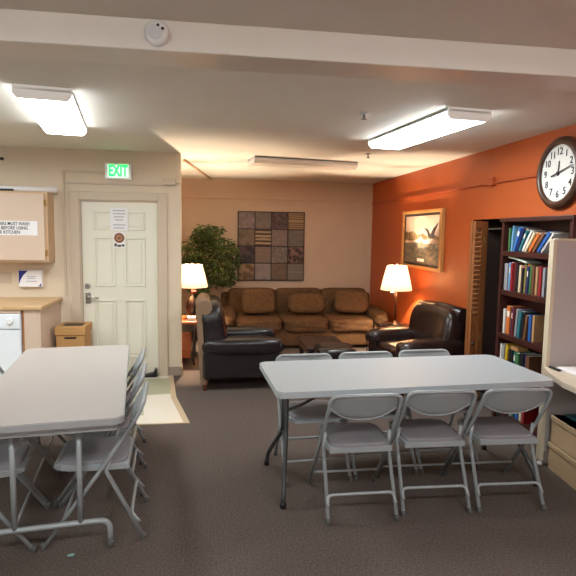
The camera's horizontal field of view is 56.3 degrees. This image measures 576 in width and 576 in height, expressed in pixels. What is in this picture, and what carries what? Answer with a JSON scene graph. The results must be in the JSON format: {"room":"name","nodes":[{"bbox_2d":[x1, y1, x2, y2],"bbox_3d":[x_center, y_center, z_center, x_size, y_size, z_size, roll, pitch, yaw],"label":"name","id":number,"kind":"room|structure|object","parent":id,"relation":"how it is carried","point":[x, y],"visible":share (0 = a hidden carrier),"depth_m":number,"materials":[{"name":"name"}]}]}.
{"room":"community hall","nodes":[
{"label":"community hall","id":0,"kind":"room"},
{"bbox_2d":[0,146,181,375],"bbox_3d":[-3.290,-0.252,5.853,4.185,2.524,0.120,0,6,-8],"label":"wall","id":1,"kind":"structure","parent":0,"point":[20,166],"depth_m":5.89,"materials":[{"name":"paint"}]},
{"bbox_2d":[0,273,10,282],"bbox_3d":[-3.063,-0.108,5.835,0.115,0.115,0.010,0,6,-8],"label":"wall outlet","id":2,"kind":"object","parent":1,"relation":"attached to","point":[4,277],"visible":1,"depth_m":5.83,"materials":[{"name":"beige"}]},
{"bbox_2d":[0,191,54,262],"bbox_3d":[-2.936,-0.645,5.669,0.832,0.735,0.262,0,6,-8],"label":"upper cabinet","id":3,"kind":"object","parent":1,"relation":"attached to","point":[14,205],"visible":0.99,"depth_m":5.58,"materials":[{"name":"brown wood"}]},
{"bbox_2d":[0,220,37,235],"bbox_3d":[-2.894,-0.619,5.547,0.590,0.150,0.005,0,6,-8],"label":"sign","id":4,"kind":"object","parent":3,"relation":"attached to","point":[27,228],"visible":1,"depth_m":5.56,"materials":[{"name":"white paper"}]},
{"bbox_2d":[0,186,57,192],"bbox_3d":[-2.799,-1.042,5.660,0.700,0.059,0.060,0,6,-10],"label":"paper roll","id":5,"kind":"object","parent":3,"relation":"on","point":[16,188],"visible":0.83,"depth_m":5.66,"materials":[{"name":"white"}]},
{"bbox_2d":[18,270,42,286],"bbox_3d":[-2.798,-0.105,5.853,0.244,0.186,0.052,0,6,-8],"label":"sign","id":6,"kind":"object","parent":1,"relation":"attached to","point":[26,278],"visible":1,"depth_m":5.83,"materials":[{"name":"white paper"}]},
{"bbox_2d":[69,191,167,375],"bbox_3d":[-1.885,-0.026,6.071,1.040,2.075,0.142,0,6,-8],"label":"trim","id":7,"kind":"structure","parent":1,"relation":"attached to","point":[75,197],"depth_m":5.96,"materials":[{"name":"beige"}]},
{"bbox_2d":[105,163,131,179],"bbox_3d":[-1.849,-1.271,5.867,0.284,0.176,0.057,0,6,-8],"label":"exit sign","id":8,"kind":"object","parent":1,"relation":"attached to","point":[113,171],"visible":1,"depth_m":5.84,"materials":[{"name":"white plastic"}]},
{"bbox_2d":[81,201,157,374],"bbox_3d":[-1.881,0.026,6.044,0.810,1.961,0.106,0,6,-8],"label":"door","id":9,"kind":"structure","parent":1,"relation":"in","point":[120,285],"depth_m":6.04,"materials":[{"name":"beige"}]},
{"bbox_2d":[110,208,127,230],"bbox_3d":[-1.873,-0.761,5.961,0.190,0.250,0.003,0,6,-8],"label":"notice","id":10,"kind":"object","parent":9,"relation":"attached to","point":[118,217],"visible":1,"depth_m":5.96,"materials":[{"name":"white paper"}]},
{"bbox_2d":[113,232,124,247],"bbox_3d":[-1.876,-0.534,5.982,0.130,0.175,0.006,0,6,-8],"label":"sticker","id":11,"kind":"object","parent":9,"relation":"attached to","point":[118,237],"visible":1,"depth_m":5.98,"materials":[{"name":"white paper"}]},
{"bbox_2d":[61,170,180,295],"bbox_3d":[-1.827,-0.594,5.960,1.260,1.370,0.020,0,6,-8],"label":"trim","id":12,"kind":"structure","parent":1,"relation":"attached to","point":[63,171],"depth_m":5.86,"materials":[{"name":"beige"}]},
{"bbox_2d":[169,364,182,375],"bbox_3d":[-1.306,0.954,6.265,0.153,0.105,0.128,0,6,-8],"label":"baseboard","id":13,"kind":"structure","parent":1,"relation":"attached to","point":[175,371],"depth_m":6.20,"materials":[{"name":"beige wood"}]},
{"bbox_2d":[127,376,182,423],"bbox_3d":[-2.495,1.090,5.243,2.985,0.004,1.575,0,6,-8],"label":"floor tiles","id":14,"kind":"structure","parent":0,"point":[159,407],"depth_m":5.16,"materials":[{"name":"tile"}]},
{"bbox_2d":[0,310,22,376],"bbox_3d":[-2.937,0.630,5.524,0.600,0.841,0.770,0,6,-8],"label":"dishwasher","id":15,"kind":"object","parent":14,"relation":"on","point":[11,333],"visible":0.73,"depth_m":5.20,"materials":[{"name":"white"}]},
{"bbox_2d":[22,302,60,351],"bbox_3d":[-2.551,0.612,5.611,0.170,0.871,0.725,0,6,-8],"label":"base cabinet","id":16,"kind":"object","parent":14,"relation":"on","point":[38,326],"visible":0.41,"depth_m":5.26,"materials":[{"name":"laminate"}]},
{"bbox_2d":[0,297,62,309],"bbox_3d":[-3.225,0.156,5.457,1.600,0.040,0.759,0,6,-8],"label":"countertop","id":17,"kind":"structure","parent":16,"relation":"on","point":[6,303],"depth_m":5.44,"materials":[{"name":"laminate"}]},
{"bbox_2d":[55,322,91,346],"bbox_3d":[-2.285,0.710,5.765,0.300,0.650,0.350,0,6,-8],"label":"box","id":18,"kind":"object","parent":14,"relation":"on","point":[69,334],"visible":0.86,"depth_m":5.59,"materials":[{"name":"beige cardboard"}]},
{"bbox_2d":[181,178,372,314],"bbox_3d":[-0.585,-0.538,9.084,4.275,2.524,0.100,0,6,-8],"label":"wall","id":19,"kind":"structure","parent":0,"point":[338,235],"depth_m":9.11,"materials":[{"name":"paint"}]},
{"bbox_2d":[237,211,304,280],"bbox_3d":[-0.283,-0.698,9.042,1.130,1.160,0.037,0,6,-8],"label":"wall art","id":20,"kind":"object","parent":19,"relation":"attached to","point":[271,244],"visible":0.97,"depth_m":9.02,"materials":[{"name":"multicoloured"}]},
{"bbox_2d":[181,196,371,201],"bbox_3d":[-0.571,-1.483,8.926,4.055,0.025,0.020,0,6,-8],"label":"trim","id":21,"kind":"structure","parent":19,"relation":"attached to","point":[181,196],"depth_m":8.96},
{"bbox_2d":[0,340,575,575],"bbox_3d":[-0.920,1.414,2.822,8.200,0.100,12.730,0,6,-8],"label":"floor","id":22,"kind":"structure","parent":0,"point":[213,507],"depth_m":3.22,"materials":[{"name":"brown carpet"}]},
{"bbox_2d":[0,443,49,552],"bbox_3d":[-1.611,0.961,2.886,0.536,0.767,0.473,-1,6,-15],"label":"folding chair","id":23,"kind":"object","parent":22,"relation":"on","point":[23,455],"visible":0.83,"depth_m":2.89,"materials":[{"name":"grey metal"}]},
{"bbox_2d":[0,436,60,505],"bbox_3d":[-1.740,0.912,3.351,0.536,0.767,0.473,-1,6,-15],"label":"folding chair","id":24,"kind":"object","parent":22,"relation":"on","point":[29,439],"visible":0.13,"depth_m":3.23,"materials":[{"name":"grey metal"}]},
{"bbox_2d":[0,367,66,463],"bbox_3d":[-1.869,0.862,3.814,0.536,0.767,0.473,-1,6,-15],"label":"folding chair","id":25,"kind":"object","parent":22,"relation":"on","point":[2,371],"visible":0.05,"depth_m":3.77,"materials":[{"name":"grey metal"}]},
{"bbox_2d":[0,345,129,547],"bbox_3d":[-1.420,0.921,3.444,0.762,0.740,1.782,-1,6,-15],"label":"folding table","id":26,"kind":"object","parent":22,"relation":"on","point":[78,390],"visible":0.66,"depth_m":2.92,"materials":[{"name":"plastic"}]},
{"bbox_2d":[41,381,149,550],"bbox_3d":[-1.062,0.956,3.026,0.536,0.767,0.473,0,6,-12],"label":"folding chair","id":27,"kind":"object","parent":22,"relation":"on","point":[111,452],"visible":0.98,"depth_m":2.90,"materials":[{"name":"grey metal"}]},
{"bbox_2d":[54,362,147,504],"bbox_3d":[-1.194,0.906,3.490,0.536,0.767,0.473,0,6,-12],"label":"folding chair","id":28,"kind":"object","parent":22,"relation":"on","point":[135,386],"visible":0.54,"depth_m":3.34,"materials":[{"name":"grey metal"}]},
{"bbox_2d":[82,348,145,464],"bbox_3d":[-1.324,0.857,3.953,0.536,0.767,0.473,0,6,-12],"label":"folding chair","id":29,"kind":"object","parent":22,"relation":"on","point":[139,360],"visible":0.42,"depth_m":3.99,"materials":[{"name":"grey metal"}]},
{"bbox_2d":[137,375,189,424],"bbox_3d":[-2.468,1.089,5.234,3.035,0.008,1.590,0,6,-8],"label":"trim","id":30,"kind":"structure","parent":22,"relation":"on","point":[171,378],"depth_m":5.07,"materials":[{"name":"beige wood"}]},
{"bbox_2d":[182,315,196,364],"bbox_3d":[-1.436,0.665,6.900,0.540,0.554,0.540,0,6,-8],"label":"end table","id":31,"kind":"object","parent":22,"relation":"on","point":[189,336],"visible":0.44,"depth_m":6.72,"materials":[{"name":"brown wood"}]},
{"bbox_2d":[182,263,207,318],"bbox_3d":[-1.223,0.033,6.865,0.398,0.717,0.398,0,6,-8],"label":"table lamp","id":32,"kind":"object","parent":31,"relation":"on","point":[193,275],"visible":0.83,"depth_m":6.73,"materials":[{"name":"fabric"}]},
{"bbox_2d":[182,224,242,339],"bbox_3d":[-1.178,-0.103,8.384,1.006,1.782,0.940,0,6,-8],"label":"potted tree","id":33,"kind":"object","parent":22,"relation":"on","point":[207,237],"visible":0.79,"depth_m":8.17,"materials":[{"name":"green plant"}]},
{"bbox_2d":[195,293,284,390],"bbox_3d":[-0.557,0.556,6.002,0.946,0.982,0.872,0,6,-10],"label":"armchair","id":34,"kind":"object","parent":22,"relation":"on","point":[225,352],"visible":1,"depth_m":5.60,"materials":[{"name":"black leather"}]},
{"bbox_2d":[221,287,387,345],"bbox_3d":[0.193,0.424,8.200,2.523,0.814,1.132,0,6,-8],"label":"sofa","id":35,"kind":"object","parent":22,"relation":"on","point":[351,329],"visible":0.62,"depth_m":7.83,"materials":[{"name":"brown leather"}]},
{"bbox_2d":[228,287,275,312],"bbox_3d":[-0.571,0.228,8.434,0.750,0.496,0.411,0,6,-8],"label":"cushion","id":36,"kind":"object","parent":35,"relation":"on","point":[234,294],"depth_m":8.23,"materials":[{"name":"fabric"}]},
{"bbox_2d":[241,289,274,313],"bbox_3d":[-0.441,0.202,7.979,0.510,0.375,0.233,-1,6,-14],"label":"throw pillow","id":37,"kind":"object","parent":35,"relation":"on","point":[253,301],"visible":1,"depth_m":7.90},
{"bbox_2d":[235,312,281,332],"bbox_3d":[-0.456,0.503,7.981,0.678,0.204,0.872,0,6,-8],"label":"seat cushion","id":38,"kind":"object","parent":35,"relation":"on","point":[273,320],"depth_m":7.63,"materials":[{"name":"fabric"}]},
{"bbox_2d":[275,288,320,314],"bbox_3d":[0.144,0.229,8.539,0.750,0.491,0.407,0,6,-8],"label":"cushion","id":39,"kind":"object","parent":35,"relation":"on","point":[281,294],"depth_m":8.34,"materials":[{"name":"fabric"}]},
{"bbox_2d":[278,312,328,331],"bbox_3d":[0.209,0.503,8.080,0.679,0.203,0.872,0,6,-8],"label":"seat cushion","id":40,"kind":"object","parent":35,"relation":"on","point":[289,321],"depth_m":7.69,"materials":[{"name":"fabric"}]},
{"bbox_2d":[288,293,323,313],"bbox_3d":[0.269,0.236,8.085,0.552,0.311,0.210,0,6,-8],"label":"throw pillow","id":41,"kind":"object","parent":35,"relation":"on","point":[301,303],"visible":1,"depth_m":8.02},
{"bbox_2d":[320,288,365,312],"bbox_3d":[0.859,0.230,8.644,0.750,0.494,0.409,0,6,-8],"label":"cushion","id":42,"kind":"object","parent":35,"relation":"on","point":[328,294],"depth_m":8.44,"materials":[{"name":"fabric"}]},
{"bbox_2d":[321,312,372,331],"bbox_3d":[0.877,0.505,8.177,0.682,0.203,0.874,0,6,-8],"label":"seat cushion","id":43,"kind":"object","parent":35,"relation":"on","point":[336,321],"depth_m":7.79,"materials":[{"name":"fabric"}]},
{"bbox_2d":[334,291,368,313],"bbox_3d":[0.961,0.217,8.185,0.530,0.350,0.228,2,6,6],"label":"throw pillow","id":44,"kind":"object","parent":35,"relation":"on","point":[351,302],"visible":1,"depth_m":8.11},
{"bbox_2d":[274,353,352,486],"bbox_3d":[0.161,0.897,3.794,0.473,0.767,0.536,0,6,-11],"label":"folding chair","id":45,"kind":"object","parent":22,"relation":"on","point":[314,411],"visible":0.42,"depth_m":3.73,"materials":[{"name":"grey metal"}]},
{"bbox_2d":[297,336,340,353],"bbox_3d":[0.397,0.827,6.393,0.480,0.385,0.700,0,6,-8],"label":"coffee table","id":46,"kind":"object","parent":22,"relation":"on","point":[306,343],"visible":0.41,"depth_m":6.46,"materials":[{"name":"black wood"}]},
{"bbox_2d":[314,342,355,358],"bbox_3d":[0.500,0.844,5.826,0.420,0.470,0.400,0,6,-8],"label":"ottoman","id":47,"kind":"object","parent":22,"relation":"on","point":[334,349],"visible":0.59,"depth_m":5.67,"materials":[{"name":"black leather"}]},
{"bbox_2d":[307,393,402,525],"bbox_3d":[0.403,0.950,3.314,0.473,0.767,0.536,0,6,-8],"label":"folding chair","id":48,"kind":"object","parent":22,"relation":"on","point":[356,437],"visible":1,"depth_m":3.15,"materials":[{"name":"grey metal"}]},
{"bbox_2d":[339,351,418,479],"bbox_3d":[0.635,0.893,3.903,0.473,0.767,0.536,0,6,-11],"label":"folding chair","id":49,"kind":"object","parent":22,"relation":"on","point":[365,354],"visible":0.21,"depth_m":3.83,"materials":[{"name":"grey metal"}]},
{"bbox_2d":[379,322,408,326],"bbox_3d":[1.404,0.722,7.109,0.410,0.479,0.410,0,6,-8],"label":"end table","id":50,"kind":"object","parent":22,"relation":"on","point":[385,324],"visible":0.26,"depth_m":7.08,"materials":[{"name":"black wood"}]},
{"bbox_2d":[381,264,411,325],"bbox_3d":[1.414,0.082,7.043,0.408,0.807,0.408,0,6,-8],"label":"table lamp","id":51,"kind":"object","parent":50,"relation":"on","point":[396,278],"visible":1,"depth_m":6.89,"materials":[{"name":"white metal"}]},
{"bbox_2d":[260,354,553,508],"bbox_3d":[0.757,0.930,3.693,1.830,0.740,0.760,0,6,-11],"label":"folding table","id":52,"kind":"object","parent":22,"relation":"on","point":[312,379],"visible":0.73,"depth_m":3.53,"materials":[{"name":"white plastic"}]},
{"bbox_2d":[365,300,466,396],"bbox_3d":[1.404,0.621,5.938,0.846,0.927,0.933,-1,6,-18],"label":"armchair","id":53,"kind":"object","parent":22,"relation":"on","point":[432,324],"visible":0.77,"depth_m":5.78,"materials":[{"name":"brown leather"}]},
{"bbox_2d":[378,339,408,356],"bbox_3d":[1.335,0.681,5.923,0.609,0.171,0.537,-1,6,-18],"label":"seat cushion","id":54,"kind":"object","parent":53,"relation":"on","point":[389,345],"depth_m":5.88,"materials":[{"name":"brown leather"}]},
{"bbox_2d":[376,390,476,517],"bbox_3d":[0.866,0.947,3.412,0.473,0.767,0.536,0,6,-7],"label":"folding chair","id":55,"kind":"object","parent":22,"relation":"on","point":[427,432],"visible":0.94,"depth_m":3.24,"materials":[{"name":"grey metal"}]},
{"bbox_2d":[394,349,481,473],"bbox_3d":[1.109,0.889,4.013,0.473,0.767,0.536,0,6,-11],"label":"folding chair","id":56,"kind":"object","parent":22,"relation":"on","point":[419,352],"visible":0.15,"depth_m":4.17,"materials":[{"name":"grey metal"}]},
{"bbox_2d":[442,388,552,512],"bbox_3d":[1.338,0.948,3.472,0.473,0.767,0.536,0,6,-6],"label":"folding chair","id":57,"kind":"object","parent":22,"relation":"on","point":[483,430],"visible":0.97,"depth_m":3.30,"materials":[{"name":"grey metal"}]},
{"bbox_2d":[491,215,575,436],"bbox_3d":[2.046,0.334,4.419,0.210,1.820,0.990,0,6,-8],"label":"bookcase","id":58,"kind":"object","parent":22,"relation":"on","point":[567,223],"visible":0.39,"depth_m":4.59,"materials":[{"name":"brown wood"}]},
{"bbox_2d":[502,308,506,332],"bbox_3d":[1.991,0.293,4.804,0.137,0.220,0.028,0,6,-8],"label":"book","id":59,"kind":"object","parent":58,"relation":"on","point":[505,309],"visible":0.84,"depth_m":4.79,"materials":[{"name":"white paper"}]},
{"bbox_2d":[504,263,509,289],"bbox_3d":[1.996,-0.101,4.772,0.137,0.235,0.050,0,6,-8],"label":"book","id":60,"kind":"object","parent":58,"relation":"on","point":[506,275],"visible":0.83,"depth_m":4.75,"materials":[{"name":"grey paper"}]},
{"bbox_2d":[505,305,524,333],"bbox_3d":[2.009,0.282,4.761,0.138,0.250,0.050,0,7,-8],"label":"book","id":61,"kind":"object","parent":58,"relation":"on","point":[509,307],"visible":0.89,"depth_m":4.74,"materials":[{"name":"orange paper"}]},
{"bbox_2d":[510,263,527,290],"bbox_3d":[2.009,-0.097,4.687,0.137,0.245,0.026,0,6,-8],"label":"book","id":62,"kind":"object","parent":58,"relation":"on","point":[512,264],"visible":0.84,"depth_m":4.67,"materials":[{"name":"red paper"}]},
{"bbox_2d":[510,226,528,250],"bbox_3d":[2.020,-0.431,4.693,0.137,0.221,0.038,0,6,-8],"label":"book","id":63,"kind":"object","parent":58,"relation":"on","point":[515,228],"visible":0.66,"depth_m":4.67,"materials":[{"name":"blue paper"}]},
{"bbox_2d":[511,307,528,335],"bbox_3d":[2.011,0.292,4.666,0.137,0.251,0.040,0,6,-8],"label":"book","id":64,"kind":"object","parent":58,"relation":"on","point":[514,308],"visible":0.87,"depth_m":4.65,"materials":[{"name":"red paper"}]},
{"bbox_2d":[513,226,527,250],"bbox_3d":[2.021,-0.418,4.602,0.138,0.214,0.113,0,6,-8],"label":"book","id":65,"kind":"object","parent":58,"relation":"on","point":[520,227],"visible":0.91,"depth_m":4.58,"materials":[{"name":"blue paper"}]},
{"bbox_2d":[515,352,525,364],"bbox_3d":[2.019,0.670,4.611,0.137,0.230,0.050,0,6,-8],"label":"book","id":66,"kind":"object","parent":58,"relation":"on","point":[517,354],"visible":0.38,"depth_m":4.59,"materials":[{"name":"green paper"}]},
{"bbox_2d":[511,345,527,351],"bbox_3d":[2.005,0.523,4.661,0.100,0.038,0.110,0,6,-8],"label":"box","id":67,"kind":"object","parent":66,"relation":"on","point":[519,348],"visible":0.9,"depth_m":4.61,"materials":[{"name":"beige cardboard"}]},
{"bbox_2d":[515,264,527,291],"bbox_3d":[2.020,-0.083,4.607,0.137,0.235,0.022,0,8,-8],"label":"book","id":68,"kind":"object","parent":58,"relation":"on","point":[518,265],"visible":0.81,"depth_m":4.59,"materials":[{"name":"black paper"}]},
{"bbox_2d":[518,265,524,291],"bbox_3d":[2.036,-0.078,4.584,0.137,0.230,0.026,0,8,-8],"label":"book","id":69,"kind":"object","parent":58,"relation":"on","point":[521,266],"visible":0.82,"depth_m":4.57,"materials":[{"name":"beige paper"}]},
{"bbox_2d":[514,309,532,336],"bbox_3d":[2.028,0.300,4.635,0.137,0.242,0.047,0,6,-8],"label":"book","id":70,"kind":"object","parent":58,"relation":"on","point":[517,310],"visible":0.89,"depth_m":4.62,"materials":[{"name":"grey paper"}]},
{"bbox_2d":[518,230,530,251],"bbox_3d":[2.033,-0.395,4.516,0.138,0.187,0.117,0,6,-8],"label":"book","id":71,"kind":"object","parent":58,"relation":"on","point":[527,232],"visible":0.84,"depth_m":4.50,"materials":[{"name":"teal paper"}]},
{"bbox_2d":[508,256,541,263],"bbox_3d":[2.024,-0.241,4.605,0.140,0.046,0.270,0,6,-8],"label":"book","id":72,"kind":"object","parent":58,"relation":"on","point":[525,260],"visible":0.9,"depth_m":4.54,"materials":[{"name":"grey paper"}]},
{"bbox_2d":[516,311,533,337],"bbox_3d":[2.025,0.311,4.573,0.137,0.232,0.057,0,6,-8],"label":"book","id":73,"kind":"object","parent":58,"relation":"on","point":[520,312],"visible":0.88,"depth_m":4.56,"materials":[{"name":"teal paper"}]},
{"bbox_2d":[522,315,528,339],"bbox_3d":[2.038,0.330,4.483,0.137,0.212,0.055,0,6,-8],"label":"book","id":74,"kind":"object","parent":58,"relation":"on","point":[526,324],"visible":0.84,"depth_m":4.47,"materials":[{"name":"brown paper"}]},
{"bbox_2d":[516,227,535,251],"bbox_3d":[2.037,-0.411,4.577,0.137,0.207,0.104,0,6,-8],"label":"book","id":75,"kind":"object","parent":58,"relation":"on","point":[524,228],"visible":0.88,"depth_m":4.54,"materials":[{"name":"blue paper"}]},
{"bbox_2d":[519,352,535,366],"bbox_3d":[2.038,0.670,4.562,0.137,0.240,0.050,0,6,-8],"label":"book","id":76,"kind":"object","parent":58,"relation":"on","point":[522,355],"visible":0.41,"depth_m":4.54,"materials":[{"name":"black paper"}]},
{"bbox_2d":[525,266,529,293],"bbox_3d":[2.042,-0.065,4.454,0.138,0.230,0.020,0,7,-8],"label":"book","id":77,"kind":"object","parent":58,"relation":"on","point":[528,267],"visible":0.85,"depth_m":4.44,"materials":[{"name":"blue paper"}]},
{"bbox_2d":[520,312,538,338],"bbox_3d":[2.041,0.317,4.545,0.137,0.226,0.046,0,6,-8],"label":"book","id":78,"kind":"object","parent":58,"relation":"on","point":[524,313],"visible":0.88,"depth_m":4.53,"materials":[{"name":"black paper"}]},
{"bbox_2d":[521,406,538,423],"bbox_3d":[2.034,1.017,4.508,0.137,0.240,0.030,0,6,-8],"label":"book","id":79,"kind":"object","parent":58,"relation":"on","point":[530,416],"visible":0.37,"depth_m":4.50,"materials":[{"name":"red paper"}]},
{"bbox_2d":[528,315,532,341],"bbox_3d":[2.056,0.331,4.441,0.137,0.220,0.030,0,6,-8],"label":"book","id":80,"kind":"object","parent":58,"relation":"on","point":[530,316],"visible":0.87,"depth_m":4.42,"materials":[{"name":"blue paper"}]},
{"bbox_2d":[524,232,537,251],"bbox_3d":[2.048,-0.376,4.422,0.137,0.168,0.137,0,6,-8],"label":"book","id":81,"kind":"object","parent":58,"relation":"on","point":[534,234],"visible":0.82,"depth_m":4.40,"materials":[{"name":"beige paper"}]},
{"bbox_2d":[525,355,541,373],"bbox_3d":[2.041,0.681,4.459,0.137,0.240,0.050,0,6,-8],"label":"book","id":82,"kind":"object","parent":58,"relation":"on","point":[533,362],"visible":0.42,"depth_m":4.43,"materials":[{"name":"brown paper"}]},
{"bbox_2d":[522,230,545,251],"bbox_3d":[2.051,-0.389,4.479,0.137,0.183,0.136,0,6,-8],"label":"book","id":83,"kind":"object","parent":58,"relation":"on","point":[531,231],"visible":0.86,"depth_m":4.45,"materials":[{"name":"white paper"}]},
{"bbox_2d":[531,266,538,294],"bbox_3d":[2.054,-0.062,4.379,0.137,0.240,0.030,0,6,-8],"label":"book","id":84,"kind":"object","parent":58,"relation":"on","point":[533,267],"visible":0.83,"depth_m":4.36,"materials":[{"name":"brown paper"}]},
{"bbox_2d":[528,232,542,251],"bbox_3d":[2.065,-0.370,4.386,0.137,0.165,0.145,0,6,-8],"label":"book","id":85,"kind":"object","parent":58,"relation":"on","point":[538,235],"visible":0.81,"depth_m":4.36,"materials":[{"name":"orange paper"}]},
{"bbox_2d":[534,267,538,295],"bbox_3d":[2.070,-0.054,4.350,0.137,0.230,0.030,0,6,-8],"label":"book","id":86,"kind":"object","parent":58,"relation":"on","point":[537,268],"visible":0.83,"depth_m":4.34,"materials":[{"name":"brown paper"}]},
{"bbox_2d":[528,265,546,293],"bbox_3d":[2.058,-0.070,4.432,0.137,0.245,0.024,0,7,-8],"label":"book","id":87,"kind":"object","parent":58,"relation":"on","point":[530,277],"visible":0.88,"depth_m":4.42,"materials":[{"name":"green paper"}]},
{"bbox_2d":[531,315,544,341],"bbox_3d":[2.073,0.334,4.412,0.137,0.220,0.030,0,6,-8],"label":"book","id":88,"kind":"object","parent":58,"relation":"on","point":[538,321],"visible":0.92,"depth_m":4.40,"materials":[{"name":"brown paper"}]},
{"bbox_2d":[532,232,547,252],"bbox_3d":[2.065,-0.365,4.304,0.137,0.170,0.154,0,6,-8],"label":"book","id":89,"kind":"object","parent":58,"relation":"on","point":[543,234],"visible":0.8,"depth_m":4.29,"materials":[{"name":"brown paper"}]},
{"bbox_2d":[538,266,547,296],"bbox_3d":[2.067,-0.052,4.286,0.137,0.240,0.030,0,6,-8],"label":"book","id":90,"kind":"object","parent":58,"relation":"on","point":[540,267],"visible":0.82,"depth_m":4.27,"materials":[{"name":"red paper"}]},
{"bbox_2d":[541,268,547,296],"bbox_3d":[2.083,-0.044,4.257,0.137,0.230,0.030,0,6,-8],"label":"book","id":91,"kind":"object","parent":58,"relation":"on","point":[545,270],"visible":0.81,"depth_m":4.24,"materials":[{"name":"grey paper"}]},
{"bbox_2d":[537,231,564,252],"bbox_3d":[2.083,-0.363,4.260,0.137,0.175,0.164,0,6,-8],"label":"book","id":92,"kind":"object","parent":58,"relation":"on","point":[549,233],"visible":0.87,"depth_m":4.22,"materials":[{"name":"blue paper"}]},
{"bbox_2d":[541,232,569,252],"bbox_3d":[2.100,-0.354,4.229,0.137,0.166,0.159,0,6,-8],"label":"book","id":93,"kind":"object","parent":58,"relation":"on","point":[559,235],"visible":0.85,"depth_m":4.17,"materials":[{"name":"white paper"}]},
{"bbox_2d":[536,238,575,464],"bbox_3d":[2.039,0.471,3.904,0.403,1.650,0.052,0,6,-8],"label":"partition","id":94,"kind":"object","parent":22,"relation":"on","point":[559,339],"depth_m":3.85,"materials":[{"name":"beige"}]},
{"bbox_2d":[543,366,575,393],"bbox_3d":[2.022,0.978,3.441,0.520,0.735,0.950,0,6,-8],"label":"desk","id":95,"kind":"object","parent":22,"relation":"on","point":[567,381],"visible":0.78,"depth_m":3.56,"materials":[{"name":"beige"}]},
{"bbox_2d":[557,366,575,375],"bbox_3d":[2.050,0.578,3.663,0.280,0.016,0.300,0,6,-8],"label":"paper stack","id":96,"kind":"object","parent":95,"relation":"on","point":[571,370],"visible":0.97,"depth_m":3.71,"materials":[{"name":"white"}]},
{"bbox_2d":[548,441,575,489],"bbox_3d":[2.039,1.224,3.694,0.312,0.195,0.412,1,6,-3],"label":"storage box","id":97,"kind":"object","parent":22,"relation":"on","point":[561,463],"visible":0.89,"depth_m":3.70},
{"bbox_2d":[551,415,575,458],"bbox_3d":[2.050,1.029,3.675,0.312,0.195,0.412,1,6,-3],"label":"storage box","id":98,"kind":"object","parent":97,"relation":"on","point":[563,429],"visible":0.89,"depth_m":3.71,"materials":[{"name":"cardboard"}]},
{"bbox_2d":[0,0,575,183],"bbox_3d":[-0.879,-1.196,2.556,8.200,0.100,12.730,0,6,-8],"label":"ceiling","id":99,"kind":"structure","parent":0,"point":[217,120],"depth_m":3.47,"materials":[{"name":"paint"}]},
{"bbox_2d":[12,83,86,135],"bbox_3d":[-1.680,-1.255,3.890,0.336,0.079,1.290,-1,6,-17],"label":"ceiling light","id":100,"kind":"object","parent":99,"relation":"attached to","point":[55,109],"visible":1,"depth_m":3.54,"materials":[{"name":"white plastic"}]},
{"bbox_2d":[183,159,211,179],"bbox_3d":[-1.252,-1.657,7.630,0.032,0.032,2.343,1,6,0],"label":"trim","id":101,"kind":"structure","parent":99,"relation":"attached to","point":[184,160],"depth_m":7.32,"materials":[{"name":"brown wood"}]},
{"bbox_2d":[0,8,575,90],"bbox_3d":[-1.198,-1.055,2.232,7.275,0.124,0.225,0,6,-8],"label":"ceiling beam","id":102,"kind":"structure","parent":99,"relation":"attached to","point":[29,34],"depth_m":2.33,"materials":[{"name":"paint"}]},
{"bbox_2d":[144,20,169,46],"bbox_3d":[-0.537,-1.042,2.195,0.102,0.102,0.040,0,6,-8],"label":"smoke detector","id":103,"kind":"object","parent":102,"relation":"attached to","point":[156,33],"visible":1,"depth_m":2.18,"materials":[{"name":"white plastic"}]},
{"bbox_2d":[248,156,357,170],"bbox_3d":[0.181,-1.485,6.435,1.280,0.079,0.336,-1,6,-17],"label":"ceiling light","id":104,"kind":"object","parent":99,"relation":"attached to","point":[253,161],"visible":1,"depth_m":6.32,"materials":[{"name":"white plastic"}]},
{"bbox_2d":[368,106,491,149],"bbox_3d":[1.071,-1.255,4.324,0.336,0.079,1.360,-1,6,-15],"label":"ceiling light","id":105,"kind":"object","parent":99,"relation":"attached to","point":[453,119],"visible":1,"depth_m":4.02,"materials":[{"name":"white plastic"}]},
{"bbox_2d":[370,124,575,323],"bbox_3d":[2.391,0.113,3.171,0.100,2.524,12.530,0,6,-8],"label":"wall","id":106,"kind":"structure","parent":0,"point":[517,198],"depth_m":6.15,"materials":[{"name":"paint"}]},
{"bbox_2d":[400,208,445,272],"bbox_3d":[1.746,-0.636,7.073,0.045,0.770,1.350,0,6,-8],"label":"framed picture","id":107,"kind":"object","parent":106,"relation":"attached to","point":[423,231],"visible":0.95,"depth_m":6.95,"materials":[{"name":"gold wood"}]},
{"bbox_2d":[405,215,439,265],"bbox_3d":[1.745,-0.636,7.073,0.004,0.620,1.120,0,6,-8],"label":"print","id":108,"kind":"object","parent":107,"relation":"attached to","point":[421,231],"depth_m":7.02,"materials":[{"name":"multicoloured paper"}]},
{"bbox_2d":[372,174,536,203],"bbox_3d":[2.346,-0.803,3.069,0.020,0.025,12.530,0,6,-8],"label":"trim","id":109,"kind":"structure","parent":106,"relation":"attached to","point":[532,175],"depth_m":5.91,"materials":[{"name":"brown paint"}]},
{"bbox_2d":[464,221,487,398],"bbox_3d":[1.871,0.239,5.340,0.169,1.785,0.103,-2,7,-27],"label":"bifold door","id":110,"kind":"structure","parent":106,"relation":"in","point":[474,315],"depth_m":5.30,"materials":[{"name":"brown wood"}]},
{"bbox_2d":[536,136,575,208],"bbox_3d":[2.150,-0.911,4.269,0.060,0.570,0.570,0,6,-8],"label":"wall clock","id":111,"kind":"object","parent":106,"relation":"attached to","point":[556,171],"visible":1,"depth_m":4.26,"materials":[{"name":"plastic"}]},
{"bbox_2d":[481,219,501,355],"bbox_3d":[2.450,0.088,5.265,0.625,2.150,1.400,0,6,-8],"label":"wall","id":112,"kind":"structure","parent":0,"point":[494,236],"depth_m":5.88,"materials":[{"name":"brown paint"}]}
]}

